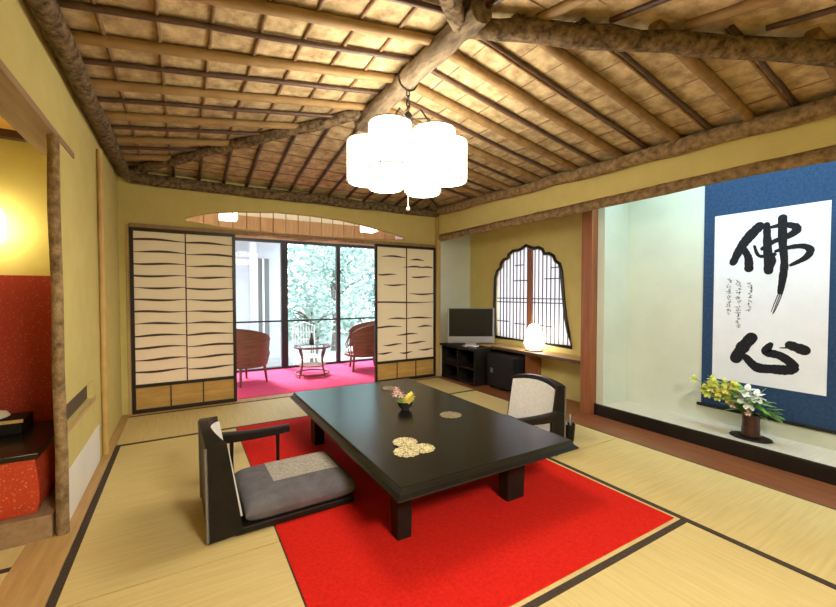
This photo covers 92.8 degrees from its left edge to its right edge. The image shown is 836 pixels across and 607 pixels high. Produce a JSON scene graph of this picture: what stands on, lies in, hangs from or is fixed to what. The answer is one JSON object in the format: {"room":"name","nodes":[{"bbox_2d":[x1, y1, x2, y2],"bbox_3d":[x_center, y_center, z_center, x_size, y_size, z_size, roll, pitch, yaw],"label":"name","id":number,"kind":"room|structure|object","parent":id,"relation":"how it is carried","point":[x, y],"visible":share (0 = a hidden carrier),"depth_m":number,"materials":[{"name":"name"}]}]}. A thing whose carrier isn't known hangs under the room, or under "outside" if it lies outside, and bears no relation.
{"room":"japanese tatami room","nodes":[
{"label":"japanese tatami room","id":0,"kind":"room"},
{"bbox_2d":[0,116,15,130],"bbox_3d":[-2.816,-1.053,1.806,1.813,0.030,0.819,-1,2,-31],"label":"ceiling","id":1,"kind":"structure","parent":0,"point":[4,124],"depth_m":2.35,"materials":[{"name":"orange wood"}]},
{"bbox_2d":[0,545,25,585],"bbox_3d":[-1.969,1.216,0.356,1.738,0.050,2.560,-1,2,-31],"label":"floor","id":2,"kind":"structure","parent":0,"point":[8,557],"depth_m":1.81,"materials":[{"name":"beige wicker"}]},
{"bbox_2d":[0,139,49,275],"bbox_3d":[-3.033,-0.049,2.227,1.841,2.620,0.080,-1,2,-31],"label":"wall","id":3,"kind":"structure","parent":0,"point":[24,250],"depth_m":2.50,"materials":[{"name":"yellow paint"}]},
{"bbox_2d":[0,209,5,242],"bbox_3d":[-2.539,-0.462,2.353,0.150,0.200,0.184,-1,2,-31],"label":"wall lamp","id":4,"kind":"object","parent":3,"relation":"attached to","point":[2,215],"visible":1,"depth_m":2.36,"materials":[{"name":"white"}]},
{"bbox_2d":[0,486,55,550],"bbox_3d":[-2.798,1.119,1.853,1.833,0.165,0.854,-1,2,-31],"label":"wooden step","id":5,"kind":"structure","parent":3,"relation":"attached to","point":[17,531],"depth_m":1.92,"materials":[{"name":"brown wood"}]},
{"bbox_2d":[0,419,54,519],"bbox_3d":[-2.546,0.884,1.938,1.210,0.294,0.684,-1,2,-31],"label":"cabinet","id":6,"kind":"object","parent":5,"relation":"on","point":[27,458],"visible":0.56,"depth_m":1.96,"materials":[{"name":"red fabric"}]},
{"bbox_2d":[0,411,33,435],"bbox_3d":[-2.601,0.691,2.123,0.780,0.082,0.232,-1,2,-31],"label":"tray","id":7,"kind":"object","parent":6,"relation":"on","point":[16,423],"visible":1,"depth_m":2.23,"materials":[{"name":"paint"}]},
{"bbox_2d":[0,410,10,418],"bbox_3d":[-2.440,0.632,2.223,0.230,0.048,0.230,-1,2,-31],"label":"folded cloth","id":8,"kind":"object","parent":7,"relation":"on","point":[3,413],"visible":1,"depth_m":2.26,"materials":[{"name":"beige fabric"}]},
{"bbox_2d":[0,526,79,606],"bbox_3d":[-1.153,1.200,0.872,0.188,0.054,2.620,-1,2,-31],"label":"floor","id":9,"kind":"structure","parent":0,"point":[30,582],"depth_m":1.70,"materials":[{"name":"beige wood"}]},
{"bbox_2d":[47,134,69,535],"bbox_3d":[-1.771,0.164,1.958,0.058,1.960,0.052,-1,2,-31],"label":"post","id":10,"kind":"object","parent":9,"relation":"on","point":[62,514],"visible":1,"depth_m":1.94,"materials":[{"name":"brown wood"}]},
{"bbox_2d":[0,0,121,468],"bbox_3d":[-1.766,-0.073,1.830,0.120,2.450,4.950,-1,2,-31],"label":"wall","id":11,"kind":"structure","parent":0,"point":[78,175],"depth_m":2.36,"materials":[{"name":"yellow paint"}]},
{"bbox_2d":[0,567,11,573],"bbox_3d":[-2.519,1.166,1.287,1.738,0.002,0.033,-1,2,-31],"label":"trim","id":12,"kind":"structure","parent":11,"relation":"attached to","point":[5,570],"depth_m":1.72,"materials":[{"name":"fabric"}]},
{"bbox_2d":[0,59,73,158],"bbox_3d":[-1.272,-0.808,0.959,0.146,0.035,2.980,-1,2,-31],"label":"trim","id":13,"kind":"structure","parent":11,"relation":"attached to","point":[17,107],"depth_m":1.72,"materials":[{"name":"brown wood"}]},
{"bbox_2d":[67,395,95,432],"bbox_3d":[-2.008,0.652,2.386,0.008,0.030,0.800,-1,2,-31],"label":"trim","id":14,"kind":"structure","parent":11,"relation":"attached to","point":[69,428],"depth_m":2.31,"materials":[{"name":"beige wood"}]},
{"bbox_2d":[69,424,99,519],"bbox_3d":[-2.040,0.998,2.446,0.004,0.264,0.920,-1,2,-31],"label":"wall panel","id":15,"kind":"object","parent":11,"relation":"attached to","point":[83,468],"depth_m":2.37,"materials":[{"name":"white paper"}]},
{"bbox_2d":[70,415,128,527],"bbox_3d":[-2.317,1.145,2.972,0.058,0.054,2.180,-1,2,-31],"label":"trim","id":16,"kind":"structure","parent":11,"relation":"attached to","point":[80,512],"depth_m":2.54,"materials":[{"name":"beige wood"}]},
{"bbox_2d":[96,149,108,454],"bbox_3d":[-2.320,-0.002,2.928,0.040,2.240,0.040,-1,2,-31],"label":"bamboo pole","id":17,"kind":"object","parent":16,"relation":"on","point":[99,152],"visible":1,"depth_m":2.92,"materials":[{"name":"brown wood"}]},
{"bbox_2d":[24,0,447,207],"bbox_3d":[-0.126,-1.394,2.771,3.704,0.359,4.683,-1,2,-31],"label":"ceiling","id":18,"kind":"structure","parent":0,"point":[169,78],"depth_m":2.40,"materials":[{"name":"beige wood"}]},
{"bbox_2d":[25,0,129,177],"bbox_3d":[-1.636,-1.198,1.820,0.111,0.115,4.592,-1,2,-31],"label":"log","id":19,"kind":"object","parent":18,"relation":"attached to","point":[48,14],"visible":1,"depth_m":2.00,"materials":[{"name":"brown wood"}]},
{"bbox_2d":[129,110,361,174],"bbox_3d":[-1.617,-1.388,3.486,2.444,0.352,0.098,0,2,15],"label":"log","id":20,"kind":"object","parent":18,"relation":"attached to","point":[346,116],"visible":0.84,"depth_m":3.40,"materials":[{"name":"brown wood"}]},
{"bbox_2d":[129,173,438,216],"bbox_3d":[-1.254,-1.247,4.741,3.553,0.138,0.130,-1,2,-31],"label":"log","id":21,"kind":"object","parent":18,"relation":"attached to","point":[142,178],"visible":0.96,"depth_m":4.45,"materials":[{"name":"brown wood"}]},
{"bbox_2d":[185,214,394,245],"bbox_3d":[-2.391,-1.157,6.137,4.550,0.330,0.050,-1,2,-31],"label":"board","id":22,"kind":"object","parent":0,"point":[253,223],"visible":0.36,"depth_m":6.33,"materials":[{"name":"beige wood"}]},
{"bbox_2d":[117,172,469,414],"bbox_3d":[-1.086,-0.161,4.965,4.480,2.460,0.120,-1,2,-31],"label":"wall","id":23,"kind":"structure","parent":0,"point":[137,203],"depth_m":4.45,"materials":[{"name":"yellow paint"}]},
{"bbox_2d":[125,224,131,414],"bbox_3d":[-2.857,0.159,3.938,0.028,1.866,0.102,-1,2,-31],"label":"trim","id":24,"kind":"structure","parent":23,"relation":"attached to","point":[126,225],"depth_m":3.90,"materials":[{"name":"beige wood"}]},
{"bbox_2d":[128,376,436,416],"bbox_3d":[-1.320,1.097,4.815,3.650,0.053,0.138,-1,2,-31],"label":"trim","id":25,"kind":"structure","parent":23,"relation":"attached to","point":[286,394],"depth_m":4.43,"materials":[{"name":"beige wood"}]},
{"bbox_2d":[129,227,236,414],"bbox_3d":[-2.411,0.167,4.145,0.945,1.842,0.030,-1,2,-31],"label":"screen","id":26,"kind":"object","parent":25,"relation":"on","point":[183,283],"visible":1,"depth_m":4.12,"materials":[{"name":"beige paper"}]},
{"bbox_2d":[374,244,435,381],"bbox_3d":[-0.161,0.132,5.473,0.945,1.842,0.030,-1,2,-31],"label":"screen","id":27,"kind":"object","parent":25,"relation":"on","point":[404,276],"visible":0.96,"depth_m":5.45,"materials":[{"name":"beige paper"}]},
{"bbox_2d":[129,223,435,247],"bbox_3d":[-1.311,-0.785,4.827,3.562,0.056,0.120,-1,2,-31],"label":"trim","id":28,"kind":"structure","parent":23,"relation":"attached to","point":[237,233],"depth_m":4.61,"materials":[{"name":"brown wood"}]},
{"bbox_2d":[185,211,404,239],"bbox_3d":[-1.305,-0.937,4.803,2.606,0.268,0.030,-1,2,-31],"label":"window","id":29,"kind":"structure","parent":23,"relation":"in","point":[238,211],"depth_m":4.71,"materials":[{"name":"beige wood"}]},
{"bbox_2d":[238,213,358,225],"bbox_3d":[-2.388,-1.422,6.126,4.550,0.200,0.010,-1,2,-31],"label":"wall","id":30,"kind":"structure","parent":0,"point":[265,215],"depth_m":6.37,"materials":[{"name":"beige paper"}]},
{"bbox_2d":[470,213,581,401],"bbox_3d":[1.369,-0.140,5.115,0.100,2.510,2.479,-1,2,-31],"label":"wall","id":31,"kind":"structure","parent":0,"point":[562,237],"depth_m":4.71,"materials":[{"name":"yellow paint"}]},
{"bbox_2d":[476,342,579,360],"bbox_3d":[1.222,0.569,5.018,0.269,0.025,2.167,-1,2,-31],"label":"shelf","id":32,"kind":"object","parent":31,"relation":"attached to","point":[550,353],"depth_m":4.68,"materials":[{"name":"beige wood"}]},
{"bbox_2d":[524,324,543,351],"bbox_3d":[1.379,0.405,4.728,0.236,0.318,0.204,-1,2,-31],"label":"lamp","id":33,"kind":"object","parent":32,"relation":"on","point":[533,340],"visible":1,"depth_m":4.66,"materials":[{"name":"white"}]},
{"bbox_2d":[493,244,571,348],"bbox_3d":[1.397,-0.129,4.986,0.068,1.248,1.307,-1,2,-31],"label":"window","id":34,"kind":"structure","parent":31,"relation":"in","point":[530,288],"depth_m":4.97,"materials":[{"name":"white paper"}]},
{"bbox_2d":[491,346,579,363],"bbox_3d":[1.304,0.584,4.603,0.012,0.034,1.368,-1,2,-31],"label":"trim","id":35,"kind":"structure","parent":31,"relation":"attached to","point":[492,347],"depth_m":4.50,"materials":[{"name":"brown wood"}]},
{"bbox_2d":[437,376,835,508],"bbox_3d":[1.830,1.128,3.660,0.638,0.052,5.190,-1,2,-31],"label":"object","id":36,"kind":"structure","parent":31,"relation":"attached to","point":[816,491],"depth_m":2.92,"materials":[{"name":"red wood"}]},
{"bbox_2d":[440,342,502,386],"bbox_3d":[0.743,0.811,5.533,0.560,0.482,0.755,-1,2,-31],"label":"stand","id":37,"kind":"object","parent":36,"relation":"on","point":[470,368],"visible":0.77,"depth_m":5.42,"materials":[{"name":"paint"}]},
{"bbox_2d":[443,361,473,370],"bbox_3d":[0.762,0.844,5.545,0.515,0.020,0.735,-1,2,-31],"label":"shelf","id":38,"kind":"object","parent":37,"relation":"attached to","point":[469,365],"depth_m":5.44,"materials":[{"name":"paint"}]},
{"bbox_2d":[447,308,493,346],"bbox_3d":[0.708,0.317,5.352,0.630,0.514,0.230,0,2,0],"label":"television","id":39,"kind":"object","parent":37,"relation":"on","point":[469,326],"visible":0.98,"depth_m":5.33,"materials":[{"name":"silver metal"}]},
{"bbox_2d":[487,351,524,390],"bbox_3d":[1.156,0.848,4.973,0.378,0.438,0.510,-1,2,-31],"label":"mini fridge","id":40,"kind":"object","parent":36,"relation":"on","point":[502,365],"visible":0.72,"depth_m":4.85,"materials":[{"name":"black plastic"}]},
{"bbox_2d":[525,355,540,374],"bbox_3d":[1.379,0.831,4.761,0.250,0.484,0.018,-1,2,-31],"label":"panel","id":41,"kind":"object","parent":36,"relation":"on","point":[532,363],"visible":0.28,"depth_m":4.74,"materials":[{"name":"brown wood"}]},
{"bbox_2d":[580,209,597,414],"bbox_3d":[1.711,-0.055,3.957,0.120,2.298,0.125,-1,2,-31],"label":"pillar","id":42,"kind":"structure","parent":36,"relation":"on","point":[589,260],"depth_m":3.91,"materials":[{"name":"brown wood"}]},
{"bbox_2d":[604,400,835,466],"bbox_3d":[2.683,1.073,2.742,0.379,0.106,2.844,-1,2,-31],"label":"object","id":43,"kind":"structure","parent":31,"relation":"attached to","point":[826,456],"depth_m":3.16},
{"bbox_2d":[729,431,772,443],"bbox_3d":[2.503,1.006,2.997,0.196,0.014,0.264,-1,2,-31],"label":"stand","id":44,"kind":"object","parent":43,"relation":"on","point":[764,440],"visible":0.85,"depth_m":2.95,"materials":[{"name":"paint"}]},
{"bbox_2d":[691,374,783,437],"bbox_3d":[2.418,0.787,3.048,0.223,0.422,0.622,-1,2,-31],"label":"flower vase","id":45,"kind":"object","parent":44,"relation":"on","point":[746,402],"visible":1,"depth_m":3.00,"materials":[{"name":"yellow plant"}]},
{"bbox_2d":[510,459,679,606],"bbox_3d":[-0.098,1.151,2.836,1.839,0.050,2.757,-1,2,-31],"label":"floor","id":46,"kind":"structure","parent":0,"point":[581,570],"depth_m":1.81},
{"bbox_2d":[237,417,673,606],"bbox_3d":[-0.123,1.123,2.823,1.843,0.004,2.725,-1,2,-31],"label":"rug","id":47,"kind":"object","parent":46,"relation":"on","point":[467,546],"visible":0.56,"depth_m":1.95,"materials":[{"name":"red carpet"}]},
{"bbox_2d":[198,416,353,544],"bbox_3d":[-0.816,0.882,2.281,0.755,0.505,0.514,-1,2,-32],"label":"chair","id":48,"kind":"object","parent":47,"relation":"on","point":[224,517],"visible":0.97,"depth_m":1.93,"materials":[{"name":"paint"}]},
{"bbox_2d":[222,423,289,473],"bbox_3d":[-1.070,0.974,2.617,0.430,0.303,0.110,-1,2,-25],"label":"armrest","id":49,"kind":"object","parent":48,"relation":"attached to","point":[230,437],"visible":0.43,"depth_m":2.58,"materials":[{"name":"paint"}]},
{"bbox_2d":[234,452,355,520],"bbox_3d":[-0.733,1.038,2.336,0.590,0.114,0.500,-1,2,-32],"label":"floor cushion","id":50,"kind":"object","parent":48,"relation":"on","point":[270,489],"visible":0.98,"depth_m":2.21,"materials":[{"name":"grey fabric"}]},
{"bbox_2d":[290,378,578,540],"bbox_3d":[-0.088,0.951,2.895,1.191,0.334,2.026,-1,2,-31],"label":"table","id":51,"kind":"object","parent":47,"relation":"on","point":[364,420],"visible":0.95,"depth_m":2.35,"materials":[{"name":"black paint"}]},
{"bbox_2d":[382,386,398,389],"bbox_3d":[-0.249,0.763,3.590,0.158,0.004,0.158,-1,2,-31],"label":"coaster","id":52,"kind":"object","parent":51,"relation":"on","point":[386,387],"visible":0.89,"depth_m":3.58,"materials":[{"name":"beige fabric"}]},
{"bbox_2d":[392,387,414,410],"bbox_3d":[-0.106,0.703,2.940,0.160,0.159,0.158,-1,2,-31],"label":"flower bowl","id":53,"kind":"object","parent":51,"relation":"on","point":[405,404],"visible":1,"depth_m":2.92,"materials":[{"name":"ceramic"}]},
{"bbox_2d":[392,437,417,446],"bbox_3d":[-0.075,0.793,2.283,0.147,0.004,0.147,-1,2,-31],"label":"coaster","id":54,"kind":"object","parent":51,"relation":"on","point":[405,441],"visible":1,"depth_m":2.27,"materials":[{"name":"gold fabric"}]},
{"bbox_2d":[393,447,418,457],"bbox_3d":[-0.061,0.801,2.155,0.151,0.004,0.151,-1,2,-31],"label":"coaster","id":55,"kind":"object","parent":51,"relation":"on","point":[406,452],"visible":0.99,"depth_m":2.14,"materials":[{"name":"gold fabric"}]},
{"bbox_2d":[410,443,434,452],"bbox_3d":[0.026,0.796,2.191,0.139,0.004,0.139,-1,2,-31],"label":"coaster","id":56,"kind":"object","parent":51,"relation":"on","point":[418,448],"visible":1,"depth_m":2.18,"materials":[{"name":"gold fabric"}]},
{"bbox_2d":[440,411,460,418],"bbox_3d":[0.229,0.784,2.804,0.158,0.004,0.158,-1,2,-31],"label":"coaster","id":57,"kind":"object","parent":51,"relation":"on","point":[449,414],"visible":1,"depth_m":2.80,"materials":[{"name":"beige fabric"}]},
{"bbox_2d":[507,374,566,437],"bbox_3d":[0.718,0.863,3.210,0.755,0.495,0.534,-1,2,-28],"label":"chair","id":58,"kind":"object","parent":47,"relation":"on","point":[530,394],"visible":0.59,"depth_m":3.30,"materials":[{"name":"fabric"}]},
{"bbox_2d":[515,411,563,455],"bbox_3d":[0.869,0.967,2.902,0.430,0.303,0.110,-1,2,-26],"label":"armrest","id":59,"kind":"object","parent":58,"relation":"attached to","point":[555,416],"visible":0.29,"depth_m":2.90,"materials":[{"name":"paint"}]},
{"bbox_2d":[387,0,835,207],"bbox_3d":[-0.119,-1.340,2.772,3.707,0.467,4.686,-1,2,-31],"label":"ceiling","id":60,"kind":"structure","parent":0,"point":[525,112],"depth_m":2.46,"materials":[{"name":"beige wood"}]},
{"bbox_2d":[354,0,491,130],"bbox_3d":[-0.076,-1.464,2.623,0.143,0.146,1.547,-1,2,-31],"label":"log","id":61,"kind":"object","parent":60,"relation":"attached to","point":[446,42],"visible":0.88,"depth_m":2.32,"materials":[{"name":"brown wood"}]},
{"bbox_2d":[346,67,467,210],"bbox_3d":[-0.065,-1.075,2.611,0.752,0.928,0.795,-1,2,-31],"label":"pendant lamp","id":62,"kind":"object","parent":61,"relation":"hanging from","point":[378,160],"visible":0.98,"depth_m":2.35,"materials":[{"name":"white"}]},
{"bbox_2d":[424,198,437,212],"bbox_3d":[-0.061,-1.409,4.392,0.095,0.358,2.470,0,2,15],"label":"log","id":63,"kind":"object","parent":60,"relation":"attached to","point":[430,202],"visible":0.22,"depth_m":5.24,"materials":[{"name":"brown wood"}]},
{"bbox_2d":[439,0,464,32],"bbox_3d":[-0.125,-1.297,1.035,0.118,0.342,2.182,0,2,18],"label":"log","id":64,"kind":"object","parent":60,"relation":"attached to","point":[453,10],"visible":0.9,"depth_m":1.91,"materials":[{"name":"brown wood"}]},
{"bbox_2d":[436,94,835,214],"bbox_3d":[1.452,-1.176,3.608,0.127,0.230,4.535,-1,2,-31],"label":"log","id":65,"kind":"object","parent":60,"relation":"attached to","point":[824,107],"visible":0.98,"depth_m":2.83,"materials":[{"name":"brown wood"}]},
{"bbox_2d":[470,17,835,67],"bbox_3d":[1.371,-1.264,1.936,2.248,0.468,0.115,0,2,8],"label":"log","id":66,"kind":"object","parent":60,"relation":"attached to","point":[554,33],"visible":0.94,"depth_m":1.94,"materials":[{"name":"brown wood"}]},
{"bbox_2d":[596,203,628,404],"bbox_3d":[1.984,-0.135,3.994,0.480,2.460,0.075,-1,2,-31],"label":"wall","id":67,"kind":"structure","parent":0,"point":[613,221],"depth_m":3.91,"materials":[{"name":"paint"}]},
{"bbox_2d":[595,404,835,485],"bbox_3d":[2.493,1.073,2.667,0.025,0.110,2.910,-1,2,-31],"label":"trim","id":68,"kind":"structure","parent":67,"relation":"attached to","point":[821,472],"depth_m":2.96,"materials":[{"name":"black paint"}]},
{"bbox_2d":[439,115,835,234],"bbox_3d":[1.578,-1.135,3.573,0.080,0.420,4.999,-1,2,-31],"label":"wall","id":69,"kind":"structure","parent":0,"point":[820,133],"depth_m":3.06,"materials":[{"name":"yellow paint"}]},
{"bbox_2d":[435,217,440,375],"bbox_3d":[0.262,-0.153,5.752,0.070,2.397,0.135,-1,2,-31],"label":"trim","id":70,"kind":"structure","parent":69,"relation":"attached to","point":[437,242],"depth_m":5.69,"materials":[{"name":"beige wood"}]},
{"bbox_2d":[438,145,835,240],"bbox_3d":[1.570,-0.886,3.572,0.112,0.113,4.896,-1,2,-31],"label":"log","id":71,"kind":"object","parent":69,"relation":"attached to","point":[827,154],"visible":0.99,"depth_m":2.96,"materials":[{"name":"brown wood"}]},
{"bbox_2d":[626,186,835,450],"bbox_3d":[2.891,-0.080,2.832,0.100,2.510,2.940,-1,2,-31],"label":"wall","id":72,"kind":"structure","parent":0,"point":[666,232],"depth_m":3.68,"materials":[{"name":"paint"}]},
{"bbox_2d":[696,161,835,434],"bbox_3d":[2.676,-0.190,3.062,0.029,2.172,0.915,-1,2,-31],"label":"scroll","id":73,"kind":"object","parent":72,"relation":"hanging from","point":[769,321],"visible":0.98,"depth_m":3.02,"materials":[{"name":"paper"}]},
{"bbox_3d":[-1.761,1.111,5.670,5.100,0.120,1.778,-1,2,-31],"label":"floor","id":74,"kind":"structure","parent":0,"visible":0},
{"bbox_2d":[235,237,373,372],"bbox_3d":[-2.391,0.022,6.168,4.574,2.030,0.070,-1,2,-31],"label":"window","id":75,"kind":"structure","parent":74,"relation":"on","point":[284,320],"depth_m":6.32,"materials":[{"name":"black"}]},
{"bbox_2d":[237,360,374,398],"bbox_3d":[-1.803,1.051,5.544,4.300,0.007,1.590,-1,2,-31],"label":"carpet","id":76,"kind":"object","parent":74,"relation":"on","point":[280,381],"visible":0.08,"depth_m":5.49,"materials":[{"name":"pink carpet"}]},
{"bbox_2d":[236,329,269,387],"bbox_3d":[-2.333,0.673,5.273,0.702,0.766,0.653,1,2,31],"label":"rattan armchair","id":77,"kind":"object","parent":76,"relation":"on","point":[253,351],"visible":0.65,"depth_m":5.05,"materials":[{"name":"brown wicker"}]},
{"bbox_2d":[293,342,330,378],"bbox_3d":[-1.530,0.818,5.763,0.530,0.455,0.530,-1,2,-31],"label":"round table","id":78,"kind":"object","parent":76,"relation":"on","point":[322,364],"visible":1,"depth_m":5.65,"materials":[{"name":"clear glass"}]},
{"bbox_2d":[309,333,313,344],"bbox_3d":[-1.532,0.509,5.730,0.070,0.165,0.069,-1,2,-31],"label":"bottle","id":79,"kind":"object","parent":78,"relation":"on","point":[311,340],"visible":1,"depth_m":5.71,"materials":[{"name":"glass"}]},
{"bbox_2d":[298,362,325,367],"bbox_3d":[-1.530,0.885,5.765,0.390,0.016,0.390,-1,2,-31],"label":"shelf","id":80,"kind":"object","parent":78,"relation":"attached to","point":[308,364],"depth_m":5.66,"materials":[{"name":"wood"}]},
{"bbox_2d":[344,320,374,371],"bbox_3d":[-0.826,0.647,6.260,0.653,0.766,0.702,0,2,-16],"label":"rattan armchair","id":81,"kind":"object","parent":76,"relation":"on","point":[360,338],"visible":0.68,"depth_m":5.96,"materials":[{"name":"brown wicker"}]},
{"bbox_3d":[-2.101,-1.529,5.636,4.750,0.040,2.130,-1,2,-31],"label":"ceiling","id":82,"kind":"structure","parent":0,"visible":0},
{"bbox_2d":[219,213,237,221],"bbox_3d":[-2.390,-1.272,5.002,0.200,0.440,0.200,-1,2,-31],"label":"lantern","id":83,"kind":"object","parent":82,"relation":"hanging from","point":[224,216],"visible":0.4,"depth_m":4.94,"materials":[{"name":"white"}]},
{"bbox_2d":[360,226,377,232],"bbox_3d":[-0.737,-1.298,5.978,0.200,0.440,0.200,-1,2,-31],"label":"lantern","id":84,"kind":"object","parent":82,"relation":"hanging from","point":[367,230],"visible":0.42,"depth_m":5.94,"materials":[{"name":"white"}]},
{"bbox_3d":[-0.181,1.241,1.668,6.150,0.070,6.800,-1,2,-31],"label":"floor","id":85,"kind":"structure","parent":0,"visible":0},
{"bbox_2d":[45,428,280,606],"bbox_3d":[-1.499,1.159,2.521,0.890,0.051,1.865,-1,2,-31],"label":"mat","id":86,"kind":"object","parent":85,"relation":"on","point":[144,521],"visible":0.6,"depth_m":2.01,"materials":[{"name":"wicker"}]},
{"bbox_2d":[68,541,306,606],"bbox_3d":[-0.547,1.201,0.910,0.890,0.051,1.865,-1,2,-31],"label":"mat","id":87,"kind":"object","parent":85,"relation":"on","point":[264,576],"visible":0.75,"depth_m":1.62,"materials":[{"name":"wicker"}]},
{"bbox_2d":[116,396,308,446],"bbox_3d":[-1.811,1.121,3.935,1.787,0.051,0.875,-1,2,-31],"label":"mat","id":88,"kind":"object","parent":85,"relation":"on","point":[180,423],"visible":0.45,"depth_m":3.81,"materials":[{"name":"wicker"}]},
{"bbox_2d":[414,377,474,393],"bbox_3d":[-0.271,1.097,4.843,1.772,0.051,0.875,-1,2,-31],"label":"mat","id":89,"kind":"object","parent":85,"relation":"on","point":[446,386],"visible":0.26,"depth_m":5.17,"materials":[{"name":"wicker"}]},
{"bbox_2d":[451,390,618,458],"bbox_3d":[0.832,1.122,3.896,0.838,0.051,1.865,-1,2,-31],"label":"mat","id":90,"kind":"object","parent":85,"relation":"on","point":[584,437],"visible":0.31,"depth_m":3.58,"materials":[{"name":"wicker"}]},
{"bbox_2d":[566,413,574,441],"bbox_3d":[1.225,1.009,3.224,0.091,0.210,0.091,1,2,32],"label":"utensil holder","id":91,"kind":"object","parent":90,"relation":"on","point":[570,427],"visible":0.63,"depth_m":3.19,"materials":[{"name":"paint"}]},
{"bbox_2d":[521,519,835,606],"bbox_3d":[0.854,1.193,1.224,1.830,0.051,0.985,-1,2,-31],"label":"mat","id":92,"kind":"object","parent":85,"relation":"on","point":[681,564],"visible":1,"depth_m":1.67,"materials":[{"name":"wicker"}]},
{"bbox_2d":[550,438,835,589],"bbox_3d":[1.783,1.165,2.285,0.838,0.051,1.865,-1,2,-31],"label":"mat","id":93,"kind":"object","parent":85,"relation":"on","point":[798,534],"visible":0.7,"depth_m":2.26,"materials":[{"name":"wicker"}]},
{"label":"outside","id":94,"kind":"structure","parent":0,"visible":0},
{"bbox_2d":[237,315,372,369],"bbox_3d":[-7.434,1.241,14.601,30.000,0.150,19.360,-1,2,-31],"label":"floor","id":95,"kind":"structure","parent":94,"point":[329,355],"depth_m":10.20,"materials":[{"name":"white"}]},
{"bbox_2d":[235,241,280,364],"bbox_3d":[-5.381,-0.264,7.735,6.000,3.220,1.800,-1,2,-31],"label":"neighbouring building","id":96,"kind":"structure","parent":95,"relation":"on","point":[258,283],"depth_m":9.28,"materials":[{"name":"grey paint"}]},
{"bbox_2d":[292,321,319,364],"bbox_3d":[-1.993,0.848,7.065,0.426,1.035,0.477,-1,2,-26],"label":"garden chair","id":97,"kind":"object","parent":95,"relation":"on","point":[314,355],"visible":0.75,"depth_m":7.17,"materials":[{"name":"white paint"}]},
{"bbox_2d":[275,274,347,361],"bbox_3d":[-2.216,0.310,8.188,1.383,2.081,1.283,1,2,40],"label":"tree","id":98,"kind":"object","parent":95,"relation":"on","point":[309,298],"visible":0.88,"depth_m":8.14,"materials":[{"name":"green plant"}]},
{"bbox_2d":[288,244,373,350],"bbox_3d":[-2.198,-0.627,10.656,2.823,3.825,2.511,-1,2,-31],"label":"tree","id":99,"kind":"object","parent":95,"relation":"on","point":[325,259],"visible":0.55,"depth_m":10.65,"materials":[{"name":"green plant"}]},
{"bbox_2d":[288,244,373,339],"bbox_3d":[-2.698,-2.114,14.861,17.723,6.810,5.037,-1,2,-32],"label":"hedge","id":100,"kind":"object","parent":95,"relation":"on","point":[294,291],"visible":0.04,"depth_m":14.10,"materials":[{"name":"green plant"}]},
{"bbox_2d":[352,258,373,314],"bbox_3d":[-0.719,-1.014,12.587,3.308,4.496,2.184,1,2,36],"label":"tree","id":101,"kind":"object","parent":95,"relation":"on","point":[370,276],"visible":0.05,"depth_m":12.86,"materials":[{"name":"green plant"}]},
{"bbox_3d":[-2.533,0.023,-0.508,0.080,2.620,5.500,-1,2,-31],"label":"wall","id":102,"kind":"structure","parent":0,"visible":0},
{"bbox_2d":[0,128,26,141],"bbox_3d":[-3.009,-1.024,2.134,1.813,0.045,0.059,-1,2,-31],"label":"trim","id":103,"kind":"structure","parent":102,"relation":"attached to","point":[7,134],"depth_m":2.42,"materials":[{"name":"brown wood"}]},
{"bbox_2d":[0,275,53,421],"bbox_3d":[-3.009,0.437,2.192,1.833,1.210,0.024,-1,2,-31],"label":"wall","id":104,"kind":"structure","parent":102,"relation":"attached to","point":[25,300],"depth_m":2.50,"materials":[{"name":"red paint"}]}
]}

